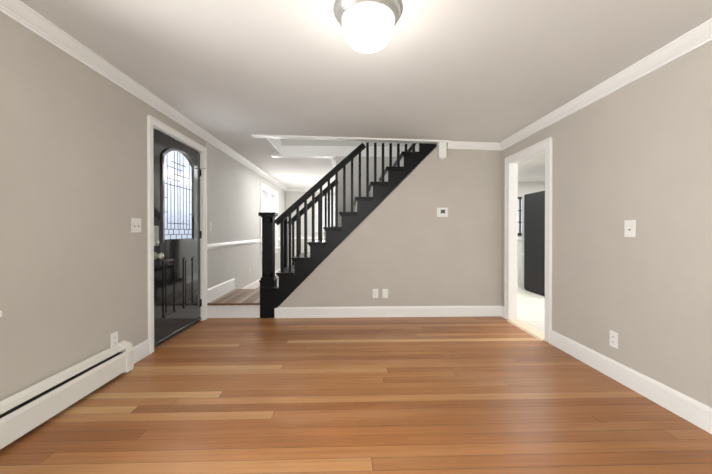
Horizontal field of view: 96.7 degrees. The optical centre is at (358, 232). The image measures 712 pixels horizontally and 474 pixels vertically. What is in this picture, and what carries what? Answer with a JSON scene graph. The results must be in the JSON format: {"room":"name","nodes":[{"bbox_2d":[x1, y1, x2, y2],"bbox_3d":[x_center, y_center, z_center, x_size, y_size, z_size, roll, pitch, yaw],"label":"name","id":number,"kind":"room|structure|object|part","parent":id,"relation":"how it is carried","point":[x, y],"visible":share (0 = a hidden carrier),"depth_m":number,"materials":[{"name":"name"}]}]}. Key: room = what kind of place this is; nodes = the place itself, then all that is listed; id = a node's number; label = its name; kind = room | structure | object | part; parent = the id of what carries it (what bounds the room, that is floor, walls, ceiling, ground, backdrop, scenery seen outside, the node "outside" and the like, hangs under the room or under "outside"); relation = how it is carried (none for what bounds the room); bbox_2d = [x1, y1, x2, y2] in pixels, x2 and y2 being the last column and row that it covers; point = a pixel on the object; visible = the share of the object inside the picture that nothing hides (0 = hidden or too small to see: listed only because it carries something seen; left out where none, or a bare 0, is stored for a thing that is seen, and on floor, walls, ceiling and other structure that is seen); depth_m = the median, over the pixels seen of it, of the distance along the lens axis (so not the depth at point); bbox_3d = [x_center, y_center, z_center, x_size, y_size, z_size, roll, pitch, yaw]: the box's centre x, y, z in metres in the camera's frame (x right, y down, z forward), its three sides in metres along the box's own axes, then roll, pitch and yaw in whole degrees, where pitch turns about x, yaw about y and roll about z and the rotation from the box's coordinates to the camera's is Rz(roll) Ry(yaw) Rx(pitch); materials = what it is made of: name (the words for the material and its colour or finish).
{"room":"empty living room","nodes":[
{"label":"empty living room","id":0,"kind":"room"},
{"bbox_2d":[0,12,284,400],"bbox_3d":[-1.965,-0.096,3.865,0.140,2.335,10.380,0,0,-2],"label":"wall","id":1,"kind":"structure","parent":0,"point":[73,202],"depth_m":2.06,"materials":[{"name":"grey paint"}]},
{"bbox_2d":[0,340,133,448],"bbox_3d":[-1.746,0.966,0.666,0.074,0.224,3.640,0,0,-2],"label":"baseboard heater","id":2,"kind":"object","parent":1,"relation":"attached to","point":[25,411],"visible":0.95,"depth_m":1.87,"materials":[{"name":"white metal"}]},
{"bbox_2d":[110,331,117,347],"bbox_3d":[-1.846,0.815,2.398,0.010,0.118,0.072,0,0,-2],"label":"electrical outlet","id":3,"kind":"object","parent":1,"relation":"attached to","point":[114,339],"visible":0.96,"depth_m":2.39,"materials":[{"name":"white plastic"}]},
{"bbox_2d":[131,218,140,231],"bbox_3d":[-1.850,-0.062,2.648,0.018,0.118,0.118,0,0,-2],"label":"double light switch","id":4,"kind":"object","parent":1,"relation":"attached to","point":[135,224],"visible":1,"depth_m":2.63,"materials":[{"name":"white plastic"}]},
{"bbox_2d":[133,339,149,363],"bbox_3d":[-1.795,1.021,0.814,0.016,0.135,3.978,0,0,-2],"label":"baseboard","id":5,"kind":"structure","parent":1,"relation":"attached to","point":[141,350],"depth_m":2.69,"materials":[{"name":"white paint"}]},
{"bbox_2d":[0,0,287,190],"bbox_3d":[-1.858,-1.181,3.862,0.075,0.078,10.100,0,0,-2],"label":"crown molding","id":6,"kind":"structure","parent":1,"relation":"attached to","point":[26,16],"depth_m":2.23,"materials":[{"name":"white paint"}]},
{"bbox_2d":[147,115,206,353],"bbox_3d":[-1.942,0.016,3.358,0.176,2.116,1.127,0,0,-2],"label":"door frame","id":7,"kind":"structure","parent":1,"relation":"attached to","point":[152,121],"depth_m":2.96,"materials":[{"name":"white paint"}]},
{"bbox_2d":[153,128,205,347],"bbox_3d":[-1.884,0.048,3.369,0.126,2.028,0.986,0,0,-2],"label":"entry door","id":8,"kind":"structure","parent":1,"relation":"in","point":[177,237],"depth_m":3.29,"materials":[{"name":"black wood"}]},
{"bbox_2d":[207,239,260,249],"bbox_3d":[-1.921,0.169,5.137,0.024,0.070,2.402,0,0,-2],"label":"trim","id":9,"kind":"structure","parent":1,"relation":"attached to","point":[222,245],"depth_m":4.72,"materials":[{"name":"white paint"}]},
{"bbox_2d":[207,268,279,302],"bbox_3d":[-1.964,0.876,6.447,0.016,0.360,4.950,0,0,-2],"label":"baseboard","id":10,"kind":"structure","parent":1,"relation":"attached to","point":[217,291],"depth_m":4.49,"materials":[{"name":"white paint"}]},
{"bbox_2d":[260,183,279,256],"bbox_3d":[-2.037,-0.260,7.113,0.212,1.495,1.592,0,0,-2],"label":"window","id":11,"kind":"structure","parent":1,"relation":"in","point":[269,192],"depth_m":7.06,"materials":[{"name":"white glass"}]},
{"bbox_3d":[-2.100,-0.273,7.111,0.065,1.250,1.320,0,0,-2],"label":"hall window sash","id":12,"kind":"part","parent":11,"relation":"part of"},
{"bbox_2d":[285,191,335,264],"bbox_3d":[-1.259,-0.126,9.008,1.860,2.335,0.140,0,0,-2],"label":"wall","id":13,"kind":"structure","parent":0,"point":[291,197],"depth_m":8.93,"materials":[{"name":"paint"}]},
{"bbox_2d":[291,237,324,238],"bbox_3d":[-1.281,0.147,8.927,1.530,0.070,0.024,0,0,-2],"label":"trim","id":14,"kind":"structure","parent":13,"relation":"attached to","point":[291,237],"depth_m":8.92,"materials":[{"name":"white paint"}]},
{"bbox_2d":[288,188,334,191],"bbox_3d":[-1.250,-1.191,8.894,1.410,0.116,0.075,0,0,-2],"label":"crown molding","id":15,"kind":"structure","parent":13,"relation":"attached to","point":[289,189],"depth_m":8.88,"materials":[{"name":"white paint"}]},
{"bbox_2d":[315,196,334,231],"bbox_3d":[-0.922,-0.531,8.961,0.760,1.025,0.130,0,0,-2],"label":"window","id":16,"kind":"structure","parent":13,"relation":"in","point":[323,212],"depth_m":9.00,"materials":[{"name":"white glass"}]},
{"bbox_2d":[271,139,423,247],"bbox_3d":[0.240,-1.385,4.974,3.155,4.900,0.140,0,0,-2],"label":"wall","id":17,"kind":"structure","parent":0,"point":[339,151],"depth_m":4.90,"materials":[{"name":"paint"}]},
{"bbox_2d":[270,142,280,153],"bbox_3d":[-1.176,-1.305,4.427,0.012,0.200,0.870,0,0,-2],"label":"trim","id":18,"kind":"structure","parent":17,"relation":"attached to","point":[276,143],"depth_m":4.61,"materials":[{"name":"white paint"}]},
{"bbox_2d":[332,158,335,166],"bbox_3d":[-0.446,-1.162,6.990,0.075,0.080,3.930,0,0,-2],"label":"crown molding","id":19,"kind":"structure","parent":17,"relation":"attached to","point":[333,159],"depth_m":5.14,"materials":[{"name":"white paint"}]},
{"bbox_2d":[0,276,711,473],"bbox_3d":[-0.056,1.101,3.929,3.960,0.060,10.380,0,0,-2],"label":"floor","id":20,"kind":"structure","parent":0,"point":[438,395],"depth_m":1.92,"materials":[{"name":"brown wood"}]},
{"bbox_2d":[207,289,259,317],"bbox_3d":[-1.561,0.973,4.443,0.702,0.190,0.991,0,0,-2],"label":"platform","id":21,"kind":"object","parent":20,"relation":"on","point":[239,303],"visible":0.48,"depth_m":3.98,"materials":[{"name":"white paint"}]},
{"bbox_2d":[258,142,435,317],"bbox_3d":[-0.140,-0.167,4.427,2.238,2.470,0.945,0,0,-2],"label":"staircase","id":22,"kind":"structure","parent":20,"relation":"on","point":[275,292],"depth_m":4.00,"materials":[{"name":"black paint"}]},
{"bbox_2d":[20,0,711,188],"bbox_3d":[1.643,-1.276,3.966,7.360,0.295,10.380,0,0,-2],"label":"ceiling","id":23,"kind":"structure","parent":0,"point":[234,75],"depth_m":2.14,"materials":[{"name":"white paint"}]},
{"bbox_2d":[333,0,402,52],"bbox_3d":[0.052,-1.054,1.649,0.362,0.215,0.362,0,0,-2],"label":"ceiling light fixture","id":24,"kind":"object","parent":23,"relation":"attached to","point":[367,26],"visible":1,"depth_m":1.56,"materials":[{"name":"white glass"}]},
{"bbox_2d":[279,144,501,306],"bbox_3d":[0.397,-0.098,4.066,2.895,2.335,0.100,0,0,-2],"label":"wall","id":25,"kind":"structure","parent":0,"point":[403,244],"depth_m":4.03,"materials":[{"name":"grey paint"}]},
{"bbox_2d":[266,138,280,141],"bbox_3d":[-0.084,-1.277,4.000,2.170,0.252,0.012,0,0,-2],"label":"trim","id":26,"kind":"structure","parent":25,"relation":"attached to","point":[269,139],"depth_m":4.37,"materials":[{"name":"white paint"}]},
{"bbox_2d":[251,134,449,159],"bbox_3d":[-0.085,-1.067,3.946,2.445,0.277,0.102,0,0,-2],"label":"trim","id":27,"kind":"structure","parent":25,"relation":"attached to","point":[441,149],"depth_m":3.93,"materials":[{"name":"white paint"}]},
{"bbox_2d":[373,289,377,297],"bbox_3d":[0.220,0.770,4.010,0.072,0.116,0.010,0,0,-2],"label":"outlet","id":28,"kind":"object","parent":25,"relation":"attached to","point":[375,291],"depth_m":4.01,"materials":[{"name":"white plastic"}]},
{"bbox_2d":[382,289,387,297],"bbox_3d":[0.343,0.770,4.016,0.072,0.116,0.006,0,0,-2],"label":"outlet","id":29,"kind":"object","parent":25,"relation":"attached to","point":[384,293],"depth_m":4.01,"materials":[{"name":"white plastic"}]},
{"bbox_2d":[274,306,503,317],"bbox_3d":[0.399,1.002,4.007,2.895,0.135,0.030,0,0,-2],"label":"baseboard","id":30,"kind":"structure","parent":25,"relation":"attached to","point":[366,311],"depth_m":4.01,"materials":[{"name":"white paint"}]},
{"bbox_2d":[437,208,447,216],"bbox_3d":[1.074,-0.261,4.022,0.145,0.118,0.026,0,0,-2],"label":"thermostat","id":31,"kind":"object","parent":25,"relation":"attached to","point":[442,212],"visible":1,"depth_m":4.03,"materials":[{"name":"white plastic"}]},
{"bbox_2d":[447,141,499,149],"bbox_3d":[1.447,-1.100,4.004,0.630,0.095,0.075,0,0,-2],"label":"crown molding","id":32,"kind":"structure","parent":25,"relation":"attached to","point":[452,144],"depth_m":4.00,"materials":[{"name":"white paint"}]},
{"bbox_2d":[517,283,544,332],"bbox_3d":[3.506,1.092,4.681,3.355,0.068,5.190,0,0,-2],"label":"floor","id":33,"kind":"structure","parent":0,"point":[531,309],"depth_m":4.43,"materials":[{"name":"white tile"}]},
{"bbox_2d":[517,238,521,282],"bbox_3d":[3.799,0.580,6.815,2.620,0.932,0.645,0,0,-2],"label":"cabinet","id":34,"kind":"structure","parent":33,"relation":"on","point":[519,257],"depth_m":6.51,"materials":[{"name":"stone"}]},
{"bbox_2d":[522,190,544,295],"bbox_3d":[3.468,0.177,5.516,0.828,1.752,0.872,0,0,-2],"label":"refrigerator","id":35,"kind":"object","parent":33,"relation":"on","point":[533,242],"visible":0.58,"depth_m":5.52,"materials":[{"name":"black metal"}]},
{"bbox_2d":[518,182,544,237],"bbox_3d":[3.418,-0.116,7.197,3.330,2.335,0.140,0,0,-2],"label":"wall","id":36,"kind":"structure","parent":0,"point":[524,188],"depth_m":7.12,"materials":[{"name":"paint"}]},
{"bbox_2d":[518,197,521,235],"bbox_3d":[3.659,-0.368,7.153,0.900,0.880,0.080,0,0,-2],"label":"window","id":37,"kind":"structure","parent":36,"relation":"in","point":[519,216],"depth_m":7.15,"materials":[{"name":"black"}]},
{"bbox_2d":[502,41,711,407],"bbox_3d":[1.946,-0.085,1.946,0.075,2.335,6.310,0,0,-2],"label":"wall","id":38,"kind":"structure","parent":0,"point":[639,151],"depth_m":2.12,"materials":[{"name":"grey paint"}]},
{"bbox_2d":[506,319,544,340],"bbox_3d":[1.890,1.066,3.507,0.155,0.014,0.710,0,0,-2],"label":"sill","id":39,"kind":"structure","parent":38,"relation":"attached to","point":[534,332],"depth_m":3.49,"materials":[{"name":"brown wood"}]},
{"bbox_2d":[504,137,552,343],"bbox_3d":[1.900,0.074,3.501,0.127,1.999,0.888,0,0,-2],"label":"door frame","id":40,"kind":"structure","parent":38,"relation":"attached to","point":[546,144],"depth_m":3.85,"materials":[{"name":"white paint"}]},
{"bbox_2d":[500,18,711,150],"bbox_3d":[1.885,-1.078,1.488,0.075,0.080,5.130,0,0,-2],"label":"crown molding","id":41,"kind":"structure","parent":38,"relation":"attached to","point":[701,35],"depth_m":2.19,"materials":[{"name":"white paint"}]},
{"bbox_2d":[609,330,617,348],"bbox_3d":[1.892,0.790,2.345,0.010,0.118,0.072,0,0,-2],"label":"electrical outlet","id":42,"kind":"object","parent":38,"relation":"attached to","point":[613,341],"visible":1,"depth_m":2.34,"materials":[{"name":"white plastic"}]},
{"bbox_2d":[624,220,635,236],"bbox_3d":[1.892,-0.029,2.210,0.018,0.118,0.085,0,0,-2],"label":"light switch","id":43,"kind":"object","parent":38,"relation":"attached to","point":[629,228],"visible":1,"depth_m":2.20,"materials":[{"name":"white plastic"}]},
{"bbox_2d":[551,330,711,433],"bbox_3d":[1.929,1.020,0.996,0.016,0.135,4.120,0,0,-2],"label":"baseboard","id":44,"kind":"structure","parent":38,"relation":"attached to","point":[692,411],"depth_m":2.10,"materials":[{"name":"white paint"}]}
]}

